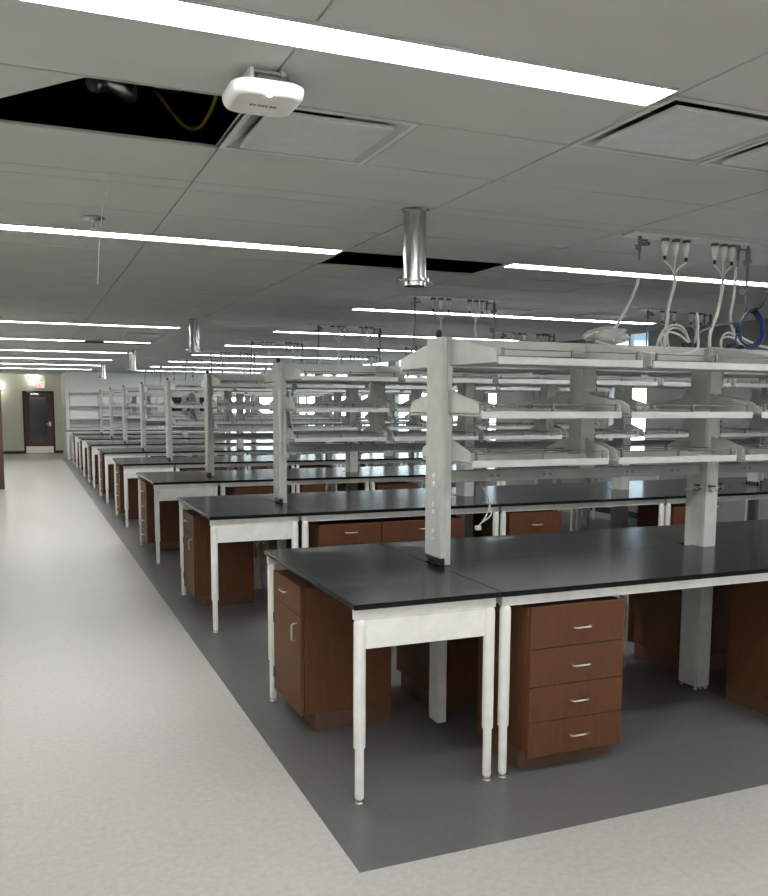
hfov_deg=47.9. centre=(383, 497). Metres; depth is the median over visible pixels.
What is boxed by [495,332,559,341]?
unit
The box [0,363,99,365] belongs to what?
recessed light
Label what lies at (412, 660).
base cabinet
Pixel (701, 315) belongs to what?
socket
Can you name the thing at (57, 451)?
baseboard
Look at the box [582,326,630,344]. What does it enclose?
plastic bag
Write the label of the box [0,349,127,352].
recessed light
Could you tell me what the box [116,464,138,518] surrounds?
base cabinet
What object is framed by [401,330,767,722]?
shelving rack
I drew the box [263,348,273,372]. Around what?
power cable
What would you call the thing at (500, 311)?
ceiling vent
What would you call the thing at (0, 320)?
recessed light
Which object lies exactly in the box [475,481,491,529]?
cable
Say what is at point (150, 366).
recessed light
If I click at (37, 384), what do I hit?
exit sign
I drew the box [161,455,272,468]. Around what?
lab table
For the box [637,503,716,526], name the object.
base cabinet
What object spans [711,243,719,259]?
socket
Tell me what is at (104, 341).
recessed light
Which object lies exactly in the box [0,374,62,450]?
wall
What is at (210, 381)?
shelving rack
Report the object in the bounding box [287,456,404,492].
lab table
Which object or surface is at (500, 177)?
ceiling
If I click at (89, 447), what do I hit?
base cabinet
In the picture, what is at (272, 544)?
base cabinet
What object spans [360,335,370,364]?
power cable
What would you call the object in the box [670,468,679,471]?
outlet
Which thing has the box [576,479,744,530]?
lab table
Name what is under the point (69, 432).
table
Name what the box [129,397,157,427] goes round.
wall shelf
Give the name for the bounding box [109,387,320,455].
shelving rack
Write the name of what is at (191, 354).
recessed light
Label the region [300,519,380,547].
base cabinet
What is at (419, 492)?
lab table
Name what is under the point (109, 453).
end table
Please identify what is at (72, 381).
wall
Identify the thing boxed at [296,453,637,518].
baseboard
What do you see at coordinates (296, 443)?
lab table
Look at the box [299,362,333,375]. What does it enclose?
unit
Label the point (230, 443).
lab table
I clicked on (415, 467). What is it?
lab table
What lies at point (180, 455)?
base cabinet
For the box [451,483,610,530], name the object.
lab table
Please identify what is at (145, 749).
floor
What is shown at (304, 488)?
base cabinet
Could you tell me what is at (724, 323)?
cable
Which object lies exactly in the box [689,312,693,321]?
socket
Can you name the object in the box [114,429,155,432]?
table
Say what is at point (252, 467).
base cabinet
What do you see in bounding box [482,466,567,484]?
lab table
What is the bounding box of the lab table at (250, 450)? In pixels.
[243,448,338,490]
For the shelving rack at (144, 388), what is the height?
2.172 m
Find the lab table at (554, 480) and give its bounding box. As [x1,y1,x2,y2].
[451,464,567,509]
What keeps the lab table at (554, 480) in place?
on the floor
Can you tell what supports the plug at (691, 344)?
on the shelving rack at (704, 447)
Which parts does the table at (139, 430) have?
rail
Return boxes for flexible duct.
[85,77,137,102]
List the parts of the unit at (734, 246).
plate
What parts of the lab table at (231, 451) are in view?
rail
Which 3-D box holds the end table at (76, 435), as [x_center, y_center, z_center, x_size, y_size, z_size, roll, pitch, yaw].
[-8.456,-1.361,24.625,0.735,0.914,1.526,-2,7,-22]
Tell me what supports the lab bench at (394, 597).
on the floor
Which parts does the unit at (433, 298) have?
plate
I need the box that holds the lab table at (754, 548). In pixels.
[709,539,767,559]
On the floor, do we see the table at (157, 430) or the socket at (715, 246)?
the table at (157, 430)
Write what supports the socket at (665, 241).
attached to the unit at (734, 246)
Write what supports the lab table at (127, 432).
on the floor
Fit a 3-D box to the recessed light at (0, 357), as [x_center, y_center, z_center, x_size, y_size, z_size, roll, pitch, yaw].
[-7.703,-3.124,19.321,3.114,0.039,0.157,-2,7,-22]
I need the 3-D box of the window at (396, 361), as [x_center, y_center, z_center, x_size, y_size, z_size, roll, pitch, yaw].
[0.837,-2.479,21.241,0.070,1.950,2.800,-2,7,-22]
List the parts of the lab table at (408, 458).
rail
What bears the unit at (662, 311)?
attached to the ceiling
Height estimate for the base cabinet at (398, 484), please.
0.805 m
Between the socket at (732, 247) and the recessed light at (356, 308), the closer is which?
the socket at (732, 247)
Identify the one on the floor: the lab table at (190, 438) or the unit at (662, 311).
the lab table at (190, 438)
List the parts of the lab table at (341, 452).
rail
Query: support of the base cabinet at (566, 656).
on the floor
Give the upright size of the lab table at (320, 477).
0.914 m
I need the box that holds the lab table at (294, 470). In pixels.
[196,468,345,491]
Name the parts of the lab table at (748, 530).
leg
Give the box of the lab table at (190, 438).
[187,437,258,455]
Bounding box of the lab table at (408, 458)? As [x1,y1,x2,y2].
[393,455,500,485]
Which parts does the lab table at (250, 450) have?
rail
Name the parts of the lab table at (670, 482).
leg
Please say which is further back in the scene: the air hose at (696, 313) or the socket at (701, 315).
the socket at (701, 315)
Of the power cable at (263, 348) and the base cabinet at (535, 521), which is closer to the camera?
the base cabinet at (535, 521)
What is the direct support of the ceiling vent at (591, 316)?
in the ceiling
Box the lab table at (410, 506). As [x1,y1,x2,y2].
[280,495,501,547]
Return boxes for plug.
[681,342,687,346]
[688,342,694,347]
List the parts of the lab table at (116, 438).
rail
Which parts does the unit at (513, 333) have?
plate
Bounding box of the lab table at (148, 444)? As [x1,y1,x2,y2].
[125,442,204,447]
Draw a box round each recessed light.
[0,223,342,254]
[0,320,180,328]
[0,338,84,341]
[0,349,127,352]
[0,357,101,359]
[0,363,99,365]
[17,0,679,106]
[20,368,91,369]
[104,341,150,343]
[136,370,253,372]
[150,366,260,368]
[168,361,272,363]
[191,354,366,359]
[224,345,414,351]
[272,330,518,340]
[351,307,656,324]
[502,262,767,286]
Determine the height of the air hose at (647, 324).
0.489 m
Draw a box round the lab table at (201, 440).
[201,440,272,455]
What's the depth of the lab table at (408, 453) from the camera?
15.34 m
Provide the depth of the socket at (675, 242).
5.12 m
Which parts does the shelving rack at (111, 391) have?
post, shelf, shelf, post, post, shelf, shelf, shelf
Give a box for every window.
[172,397,203,411]
[296,375,311,425]
[394,360,417,430]
[606,332,645,439]
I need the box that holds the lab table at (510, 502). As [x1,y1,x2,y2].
[467,489,667,535]
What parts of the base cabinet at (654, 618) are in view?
door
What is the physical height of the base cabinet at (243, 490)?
0.823 m
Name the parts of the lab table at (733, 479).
leg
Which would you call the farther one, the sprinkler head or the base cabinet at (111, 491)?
the base cabinet at (111, 491)
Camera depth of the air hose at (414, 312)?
7.94 m
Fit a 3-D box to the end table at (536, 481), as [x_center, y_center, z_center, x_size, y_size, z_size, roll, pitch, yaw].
[2.071,-0.339,15.588,0.735,0.914,1.526,-2,7,-22]
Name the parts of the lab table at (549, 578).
leg, rail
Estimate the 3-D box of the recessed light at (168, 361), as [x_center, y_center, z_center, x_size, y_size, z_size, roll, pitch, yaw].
[-3.311,-3.298,21.140,3.864,0.039,0.157,-2,7,-22]
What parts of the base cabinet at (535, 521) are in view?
drawer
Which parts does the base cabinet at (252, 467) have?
door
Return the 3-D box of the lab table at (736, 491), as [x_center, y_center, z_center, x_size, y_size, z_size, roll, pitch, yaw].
[3.421,0.372,9.037,1.826,0.914,0.761,-2,7,-22]
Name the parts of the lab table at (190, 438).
rail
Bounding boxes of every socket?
[431,298,435,308]
[438,298,443,308]
[446,298,451,309]
[467,300,471,310]
[474,300,478,310]
[480,300,484,310]
[660,311,664,320]
[661,238,669,255]
[672,239,680,256]
[672,311,676,320]
[682,240,690,257]
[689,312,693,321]
[699,313,703,322]
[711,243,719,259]
[720,244,728,260]
[728,244,736,261]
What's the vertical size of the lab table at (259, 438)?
0.914 m
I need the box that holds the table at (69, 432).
[66,430,109,459]
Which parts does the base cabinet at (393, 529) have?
door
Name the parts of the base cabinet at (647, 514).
drawer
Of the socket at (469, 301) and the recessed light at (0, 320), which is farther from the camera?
the recessed light at (0, 320)
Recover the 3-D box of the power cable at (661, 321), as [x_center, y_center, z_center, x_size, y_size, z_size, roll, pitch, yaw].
[2.974,-1.585,9.053,0.179,0.528,0.044,-2,7,-22]
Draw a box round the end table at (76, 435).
[72,433,101,467]
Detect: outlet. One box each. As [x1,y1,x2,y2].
[489,473,500,477]
[542,472,552,476]
[625,469,634,473]
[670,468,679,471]
[743,466,751,469]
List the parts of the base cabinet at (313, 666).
drawer, door, handle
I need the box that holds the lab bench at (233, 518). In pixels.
[177,494,301,632]
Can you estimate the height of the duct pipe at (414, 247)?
0.385 m
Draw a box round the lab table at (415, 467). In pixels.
[331,465,455,491]
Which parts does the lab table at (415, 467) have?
leg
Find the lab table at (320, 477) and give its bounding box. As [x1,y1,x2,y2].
[209,472,370,495]
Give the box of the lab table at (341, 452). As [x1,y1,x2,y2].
[339,450,423,487]
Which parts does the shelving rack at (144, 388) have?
post, shelf, shelf, shelf, shelf, shelf, post, shelf, shelf, shelf, shelf, post, post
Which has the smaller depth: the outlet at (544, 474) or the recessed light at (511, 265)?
the outlet at (544, 474)
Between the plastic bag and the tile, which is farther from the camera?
the plastic bag
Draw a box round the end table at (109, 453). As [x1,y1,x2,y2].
[97,448,146,503]
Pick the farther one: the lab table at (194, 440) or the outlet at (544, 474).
the lab table at (194, 440)
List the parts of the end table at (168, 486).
leg, leg, rail, leg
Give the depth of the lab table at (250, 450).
16.46 m
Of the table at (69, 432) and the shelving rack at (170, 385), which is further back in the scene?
the table at (69, 432)
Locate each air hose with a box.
[312,336,318,375]
[410,312,415,353]
[595,312,699,356]
[614,278,639,327]
[645,324,647,345]
[729,267,767,348]
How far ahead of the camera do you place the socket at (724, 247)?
5.27 m
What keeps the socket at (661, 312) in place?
attached to the unit at (662, 311)
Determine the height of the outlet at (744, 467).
0.027 m
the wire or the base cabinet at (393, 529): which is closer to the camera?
the wire
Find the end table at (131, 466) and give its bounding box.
[113,457,174,526]
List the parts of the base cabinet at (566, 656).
drawer, drawer, drawer, drawer, handle, handle, handle, handle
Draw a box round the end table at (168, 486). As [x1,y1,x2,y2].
[136,471,219,563]
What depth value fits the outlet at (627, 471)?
5.12 m
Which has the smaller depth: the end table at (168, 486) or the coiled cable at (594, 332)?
the coiled cable at (594, 332)
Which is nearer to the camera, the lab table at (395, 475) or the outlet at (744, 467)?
the outlet at (744, 467)
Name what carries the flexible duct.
attached to the ceiling
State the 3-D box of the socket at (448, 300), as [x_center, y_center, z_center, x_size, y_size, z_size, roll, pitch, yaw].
[0.603,-1.801,8.050,0.052,0.098,0.051,-2,7,-22]
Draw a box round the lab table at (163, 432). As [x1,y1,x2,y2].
[163,432,225,432]
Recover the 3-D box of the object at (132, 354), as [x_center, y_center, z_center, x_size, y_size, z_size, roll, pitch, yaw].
[-4.641,-2.542,15.946,0.192,0.385,0.150,0,6,-1]
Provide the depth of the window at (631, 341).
14.26 m
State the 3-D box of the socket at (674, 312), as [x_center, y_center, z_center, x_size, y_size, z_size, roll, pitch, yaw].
[3.045,-1.897,9.061,0.052,0.098,0.051,-2,7,-22]
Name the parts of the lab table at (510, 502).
leg, rail, leg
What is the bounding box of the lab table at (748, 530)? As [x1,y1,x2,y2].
[619,519,767,655]
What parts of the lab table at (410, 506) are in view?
leg, rail, leg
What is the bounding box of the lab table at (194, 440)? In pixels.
[120,440,204,455]
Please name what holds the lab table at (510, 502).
on the floor
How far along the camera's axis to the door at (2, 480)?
17.62 m
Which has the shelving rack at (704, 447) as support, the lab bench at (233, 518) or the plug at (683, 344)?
the plug at (683, 344)
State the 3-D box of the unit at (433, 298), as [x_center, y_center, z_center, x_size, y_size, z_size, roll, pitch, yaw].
[0.653,-1.654,8.086,0.980,0.419,0.120,-2,7,-22]
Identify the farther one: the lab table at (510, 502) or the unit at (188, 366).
the unit at (188, 366)
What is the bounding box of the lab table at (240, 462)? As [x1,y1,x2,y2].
[168,458,295,492]
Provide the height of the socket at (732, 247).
0.098 m
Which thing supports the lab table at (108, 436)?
on the floor
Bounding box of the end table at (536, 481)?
[490,452,537,485]
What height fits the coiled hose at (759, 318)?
0.253 m
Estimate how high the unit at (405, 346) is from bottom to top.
0.419 m
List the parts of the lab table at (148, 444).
rail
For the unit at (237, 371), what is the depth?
26.27 m
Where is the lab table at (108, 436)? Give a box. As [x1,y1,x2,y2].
[108,436,181,437]
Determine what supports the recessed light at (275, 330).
in the ceiling
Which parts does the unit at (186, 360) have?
plate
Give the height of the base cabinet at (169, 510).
0.823 m
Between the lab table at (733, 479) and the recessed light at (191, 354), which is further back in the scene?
the recessed light at (191, 354)
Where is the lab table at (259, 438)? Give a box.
[259,438,324,453]
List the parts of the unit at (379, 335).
plate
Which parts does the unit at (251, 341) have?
plate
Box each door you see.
[0,386,4,488]
[22,391,55,453]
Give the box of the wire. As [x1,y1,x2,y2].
[97,172,109,283]
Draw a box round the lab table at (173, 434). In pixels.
[172,433,204,435]
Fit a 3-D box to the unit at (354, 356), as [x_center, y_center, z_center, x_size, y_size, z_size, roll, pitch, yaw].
[-0.479,-2.689,17.665,0.980,0.419,0.120,-2,7,-22]
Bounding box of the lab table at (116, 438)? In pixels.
[113,437,188,456]
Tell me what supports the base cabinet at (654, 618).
on the floor
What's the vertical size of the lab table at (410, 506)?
0.914 m
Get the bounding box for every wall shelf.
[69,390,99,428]
[102,397,128,427]
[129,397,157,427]
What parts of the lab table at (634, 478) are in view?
leg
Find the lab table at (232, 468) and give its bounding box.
[231,446,315,469]
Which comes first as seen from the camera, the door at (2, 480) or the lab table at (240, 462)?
the lab table at (240, 462)
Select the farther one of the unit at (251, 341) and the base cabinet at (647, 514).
the unit at (251, 341)
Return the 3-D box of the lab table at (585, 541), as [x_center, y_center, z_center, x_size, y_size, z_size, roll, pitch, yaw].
[0.955,0.744,5.459,1.826,0.914,0.761,-2,7,-22]
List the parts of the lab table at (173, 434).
rail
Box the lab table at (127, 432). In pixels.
[100,432,162,447]
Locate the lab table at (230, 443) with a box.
[214,441,293,455]
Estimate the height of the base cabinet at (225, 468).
0.805 m
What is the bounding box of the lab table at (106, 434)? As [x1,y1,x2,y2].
[102,433,165,436]
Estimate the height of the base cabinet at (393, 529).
0.805 m
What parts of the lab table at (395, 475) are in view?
leg, rail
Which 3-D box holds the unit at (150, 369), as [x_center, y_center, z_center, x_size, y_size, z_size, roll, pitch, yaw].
[-6.552,-3.527,25.198,0.980,0.419,0.120,-2,7,-22]
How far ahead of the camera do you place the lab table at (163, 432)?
26.01 m
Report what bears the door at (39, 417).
in the wall at (13, 385)
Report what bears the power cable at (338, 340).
hanging from the unit at (379, 335)
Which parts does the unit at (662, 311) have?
plate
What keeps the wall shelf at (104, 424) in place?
attached to the wall at (72, 381)
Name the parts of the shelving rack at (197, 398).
post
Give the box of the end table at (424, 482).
[397,451,454,487]
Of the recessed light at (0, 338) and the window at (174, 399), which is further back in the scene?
the window at (174, 399)
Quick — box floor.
[0,453,767,895]
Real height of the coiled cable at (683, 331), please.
0.151 m
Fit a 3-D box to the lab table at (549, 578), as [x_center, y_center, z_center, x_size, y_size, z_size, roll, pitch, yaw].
[1.248,0.821,4.757,1.826,0.914,0.761,-2,7,-22]
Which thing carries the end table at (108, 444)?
on the floor
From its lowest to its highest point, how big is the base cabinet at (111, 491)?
0.823 m
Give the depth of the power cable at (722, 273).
5.29 m
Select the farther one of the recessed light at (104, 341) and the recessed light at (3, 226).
the recessed light at (104, 341)
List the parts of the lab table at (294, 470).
leg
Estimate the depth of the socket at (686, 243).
5.15 m
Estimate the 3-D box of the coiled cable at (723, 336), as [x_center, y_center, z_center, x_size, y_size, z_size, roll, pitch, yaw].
[2.174,-0.977,5.404,0.272,0.124,0.083,-3,7,-30]
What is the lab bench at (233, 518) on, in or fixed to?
on the floor
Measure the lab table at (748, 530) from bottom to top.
0.914 m
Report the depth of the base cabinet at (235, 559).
7.65 m
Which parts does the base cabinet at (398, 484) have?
drawer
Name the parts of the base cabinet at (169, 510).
drawer, drawer, drawer, drawer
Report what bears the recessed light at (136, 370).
in the ceiling
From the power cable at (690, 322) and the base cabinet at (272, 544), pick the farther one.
the power cable at (690, 322)
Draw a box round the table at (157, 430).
[153,429,196,431]
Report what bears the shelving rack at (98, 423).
attached to the wall at (72, 381)
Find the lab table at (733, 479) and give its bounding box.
[718,477,767,520]
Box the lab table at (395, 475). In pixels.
[353,469,499,489]
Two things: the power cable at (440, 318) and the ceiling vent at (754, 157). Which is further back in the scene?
the power cable at (440, 318)
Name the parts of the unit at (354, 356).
plate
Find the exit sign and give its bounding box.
[35,382,44,387]
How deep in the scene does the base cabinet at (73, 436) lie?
24.69 m
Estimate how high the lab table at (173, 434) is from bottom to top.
0.914 m
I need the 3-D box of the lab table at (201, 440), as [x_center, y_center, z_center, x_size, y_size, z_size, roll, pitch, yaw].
[-3.338,-0.888,20.458,1.826,0.914,0.761,-2,7,-22]
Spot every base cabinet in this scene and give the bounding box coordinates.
[73,436,79,465]
[79,440,87,473]
[88,446,98,483]
[100,453,114,498]
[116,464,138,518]
[140,480,179,550]
[153,455,186,456]
[181,467,223,470]
[183,509,253,606]
[217,455,234,469]
[225,485,273,556]
[247,454,272,469]
[268,520,299,549]
[273,569,390,730]
[294,465,332,492]
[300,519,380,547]
[337,483,361,490]
[362,481,417,489]
[370,515,464,542]
[396,637,477,708]
[452,513,481,536]
[477,596,624,768]
[482,510,561,536]
[627,584,730,674]
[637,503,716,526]
[725,581,767,715]
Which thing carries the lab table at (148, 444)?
on the floor
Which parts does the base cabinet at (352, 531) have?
drawer, door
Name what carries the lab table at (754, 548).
on the floor
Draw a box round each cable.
[153,89,217,130]
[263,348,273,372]
[332,334,344,375]
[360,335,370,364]
[432,309,449,329]
[469,310,482,338]
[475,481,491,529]
[584,331,614,340]
[656,324,690,347]
[661,321,674,346]
[663,255,687,345]
[690,322,701,347]
[695,322,732,342]
[708,260,732,346]
[719,331,745,349]
[758,289,767,308]
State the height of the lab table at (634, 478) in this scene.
0.914 m
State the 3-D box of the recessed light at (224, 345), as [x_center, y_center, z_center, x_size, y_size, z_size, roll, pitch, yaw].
[-0.922,-2.673,15.431,3.864,0.039,0.157,-2,7,-22]
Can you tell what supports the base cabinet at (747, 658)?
on the floor
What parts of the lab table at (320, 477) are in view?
leg, rail, leg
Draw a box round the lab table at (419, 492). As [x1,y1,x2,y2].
[255,488,455,588]
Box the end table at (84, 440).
[78,436,112,476]
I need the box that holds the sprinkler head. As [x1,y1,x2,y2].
[82,215,104,229]
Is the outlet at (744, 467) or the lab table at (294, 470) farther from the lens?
the lab table at (294, 470)
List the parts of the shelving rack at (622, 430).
post, shelf, guard rail, shelf, guard rail, shelf, shelf, guard rail, guard rail, shelf, guard rail, guard rail, shelf, shelf, guard rail, shelf, guard rail, shelf, guard rail, post, shelf, shelf, guard rail, shelf, guard rail, guard rail, shelf, shelf, guard rail, shelf, shelf, shelf, post, guard rail, shelf, guard rail, shelf, guard rail, shelf, shelf, guard rail, shelf, shelf, post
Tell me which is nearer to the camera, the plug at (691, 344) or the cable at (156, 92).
the cable at (156, 92)
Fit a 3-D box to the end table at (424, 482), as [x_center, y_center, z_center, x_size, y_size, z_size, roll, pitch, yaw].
[0.877,-0.651,18.442,0.735,0.914,1.526,-2,7,-22]
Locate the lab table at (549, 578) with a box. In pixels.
[440,545,767,777]
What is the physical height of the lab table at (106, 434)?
0.914 m
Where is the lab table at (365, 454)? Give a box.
[271,453,383,468]
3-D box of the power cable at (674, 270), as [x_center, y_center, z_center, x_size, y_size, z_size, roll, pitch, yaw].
[1.735,-1.173,5.165,0.179,0.528,0.032,-2,7,-22]
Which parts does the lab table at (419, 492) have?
leg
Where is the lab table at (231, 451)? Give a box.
[143,448,247,469]
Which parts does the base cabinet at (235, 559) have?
drawer, door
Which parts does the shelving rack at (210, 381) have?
post, shelf, shelf, guard rail, shelf, shelf, guard rail, shelf, guard rail, shelf, shelf, guard rail, post, shelf, shelf, guard rail, shelf, shelf, shelf, shelf, shelf, post, shelf, shelf, guard rail, shelf, shelf, shelf, post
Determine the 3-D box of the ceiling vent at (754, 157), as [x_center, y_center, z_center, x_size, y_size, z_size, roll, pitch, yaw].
[1.687,-1.531,3.391,0.610,0.372,0.580,-2,7,-22]
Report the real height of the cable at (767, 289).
0.425 m
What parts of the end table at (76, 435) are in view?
leg, leg, rail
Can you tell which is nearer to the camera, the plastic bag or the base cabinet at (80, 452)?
the plastic bag
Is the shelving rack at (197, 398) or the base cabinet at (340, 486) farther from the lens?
the shelving rack at (197, 398)
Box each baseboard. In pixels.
[3,450,62,453]
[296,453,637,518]
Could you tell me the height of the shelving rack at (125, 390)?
2.172 m
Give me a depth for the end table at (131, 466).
12.53 m
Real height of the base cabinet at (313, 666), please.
0.805 m
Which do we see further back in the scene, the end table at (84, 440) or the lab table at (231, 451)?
the end table at (84, 440)
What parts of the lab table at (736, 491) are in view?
leg, rail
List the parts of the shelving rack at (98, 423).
shelf, shelf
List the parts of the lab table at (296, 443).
rail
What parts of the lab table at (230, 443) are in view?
rail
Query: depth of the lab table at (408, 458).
14.15 m
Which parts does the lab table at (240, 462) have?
rail, leg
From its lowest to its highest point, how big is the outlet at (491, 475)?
0.027 m
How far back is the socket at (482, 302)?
8.17 m
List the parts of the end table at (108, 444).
leg, leg, rail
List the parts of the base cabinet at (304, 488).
door, drawer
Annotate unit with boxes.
[143,369,175,379]
[157,364,195,380]
[181,359,224,372]
[206,351,257,373]
[236,371,266,374]
[246,340,306,363]
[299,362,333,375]
[310,324,385,359]
[337,355,383,362]
[401,345,424,351]
[404,294,502,339]
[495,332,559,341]
[621,231,762,313]
[637,308,715,347]
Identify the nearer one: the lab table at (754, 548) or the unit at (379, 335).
the lab table at (754, 548)
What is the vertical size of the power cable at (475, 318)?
0.528 m
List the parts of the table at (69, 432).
leg, rail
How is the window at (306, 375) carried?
in the wall at (729, 511)
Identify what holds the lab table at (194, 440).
on the floor
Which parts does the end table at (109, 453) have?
leg, leg, rail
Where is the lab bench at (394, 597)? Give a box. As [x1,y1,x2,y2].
[264,543,501,804]
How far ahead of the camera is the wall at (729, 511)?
12.76 m
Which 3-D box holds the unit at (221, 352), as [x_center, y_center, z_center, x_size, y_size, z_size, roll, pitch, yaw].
[-2.920,-2.592,16.654,0.980,0.419,0.120,-2,7,-22]
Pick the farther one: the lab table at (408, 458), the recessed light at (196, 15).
the lab table at (408, 458)
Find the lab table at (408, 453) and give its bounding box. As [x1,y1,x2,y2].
[371,452,421,466]
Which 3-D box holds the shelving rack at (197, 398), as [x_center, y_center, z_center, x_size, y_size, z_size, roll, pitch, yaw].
[-5.540,-2.102,25.764,5.578,2.172,1.150,-2,7,-22]
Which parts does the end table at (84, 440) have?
leg, leg, rail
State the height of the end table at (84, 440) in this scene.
0.914 m
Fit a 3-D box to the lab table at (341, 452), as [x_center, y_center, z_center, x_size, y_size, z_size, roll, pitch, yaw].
[-0.162,-0.566,17.600,1.826,0.914,0.761,-2,7,-22]
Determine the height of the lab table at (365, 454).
0.914 m
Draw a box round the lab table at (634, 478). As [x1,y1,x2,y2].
[557,462,658,519]
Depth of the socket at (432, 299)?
7.97 m
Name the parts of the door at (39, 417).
vision panel, kick plate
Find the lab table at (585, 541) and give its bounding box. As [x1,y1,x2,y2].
[379,528,683,597]
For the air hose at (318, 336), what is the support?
hanging from the unit at (379, 335)
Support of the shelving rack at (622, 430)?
on the floor
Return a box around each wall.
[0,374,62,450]
[61,372,292,457]
[293,318,767,521]
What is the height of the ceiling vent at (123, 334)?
0.372 m
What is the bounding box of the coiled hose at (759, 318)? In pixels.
[726,307,765,348]
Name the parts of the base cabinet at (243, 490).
drawer, drawer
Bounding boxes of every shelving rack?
[99,389,289,433]
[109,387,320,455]
[122,385,364,466]
[139,382,414,482]
[164,377,497,492]
[201,370,611,525]
[265,358,767,548]
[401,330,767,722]
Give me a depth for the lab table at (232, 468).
17.56 m
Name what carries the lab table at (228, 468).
on the floor
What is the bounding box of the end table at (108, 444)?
[86,441,127,487]
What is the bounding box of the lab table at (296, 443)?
[289,441,368,466]
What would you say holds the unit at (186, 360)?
attached to the ceiling
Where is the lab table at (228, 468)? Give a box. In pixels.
[138,447,233,469]
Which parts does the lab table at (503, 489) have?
leg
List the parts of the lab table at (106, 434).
rail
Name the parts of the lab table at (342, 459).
leg, rail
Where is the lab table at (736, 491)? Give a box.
[627,484,767,525]
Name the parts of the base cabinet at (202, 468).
drawer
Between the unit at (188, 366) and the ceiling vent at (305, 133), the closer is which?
the ceiling vent at (305, 133)
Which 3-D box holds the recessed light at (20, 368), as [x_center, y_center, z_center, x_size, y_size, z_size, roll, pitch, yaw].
[-10.092,-3.749,25.030,3.114,0.039,0.157,-2,7,-22]
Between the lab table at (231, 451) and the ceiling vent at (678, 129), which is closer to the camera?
the ceiling vent at (678, 129)
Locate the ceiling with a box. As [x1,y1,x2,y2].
[0,0,767,374]
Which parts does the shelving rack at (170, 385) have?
post, shelf, shelf, guard rail, shelf, shelf, shelf, shelf, guard rail, shelf, post, shelf, guard rail, shelf, shelf, shelf, shelf, post, shelf, post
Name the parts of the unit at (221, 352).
plate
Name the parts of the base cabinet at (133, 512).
drawer, drawer, drawer, drawer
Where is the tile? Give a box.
[0,65,83,97]
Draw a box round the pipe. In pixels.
[155,87,180,92]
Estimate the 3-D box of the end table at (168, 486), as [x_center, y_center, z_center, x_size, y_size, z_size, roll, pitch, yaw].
[-2.484,0.202,10.353,0.735,0.914,1.526,-2,7,-22]
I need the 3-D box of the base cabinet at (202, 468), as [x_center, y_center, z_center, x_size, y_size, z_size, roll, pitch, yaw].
[-2.733,-0.043,13.043,0.550,0.823,0.535,-2,7,-22]
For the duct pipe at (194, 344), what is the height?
0.385 m
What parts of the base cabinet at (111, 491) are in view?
drawer, drawer, drawer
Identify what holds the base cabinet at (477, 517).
on the floor
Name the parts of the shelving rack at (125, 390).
post, shelf, shelf, shelf, shelf, shelf, shelf, shelf, post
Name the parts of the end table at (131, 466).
leg, leg, rail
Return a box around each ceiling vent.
[121,333,167,336]
[219,107,418,164]
[465,308,540,315]
[562,313,635,319]
[571,97,767,163]
[699,139,767,173]
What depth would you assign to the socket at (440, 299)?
8.00 m
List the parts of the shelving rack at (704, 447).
post, shelf, shelf, shelf, guard rail, guard rail, guard rail, shelf, shelf, guard rail, guard rail, shelf, guard rail, guard rail, shelf, guard rail, guard rail, shelf, guard rail, shelf, guard rail, guard rail, shelf, shelf, guard rail, post, shelf, guard rail, shelf, shelf, shelf, shelf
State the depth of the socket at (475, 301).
8.14 m
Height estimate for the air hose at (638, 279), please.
0.360 m
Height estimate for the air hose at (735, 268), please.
0.501 m
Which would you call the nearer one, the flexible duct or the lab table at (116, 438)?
the flexible duct

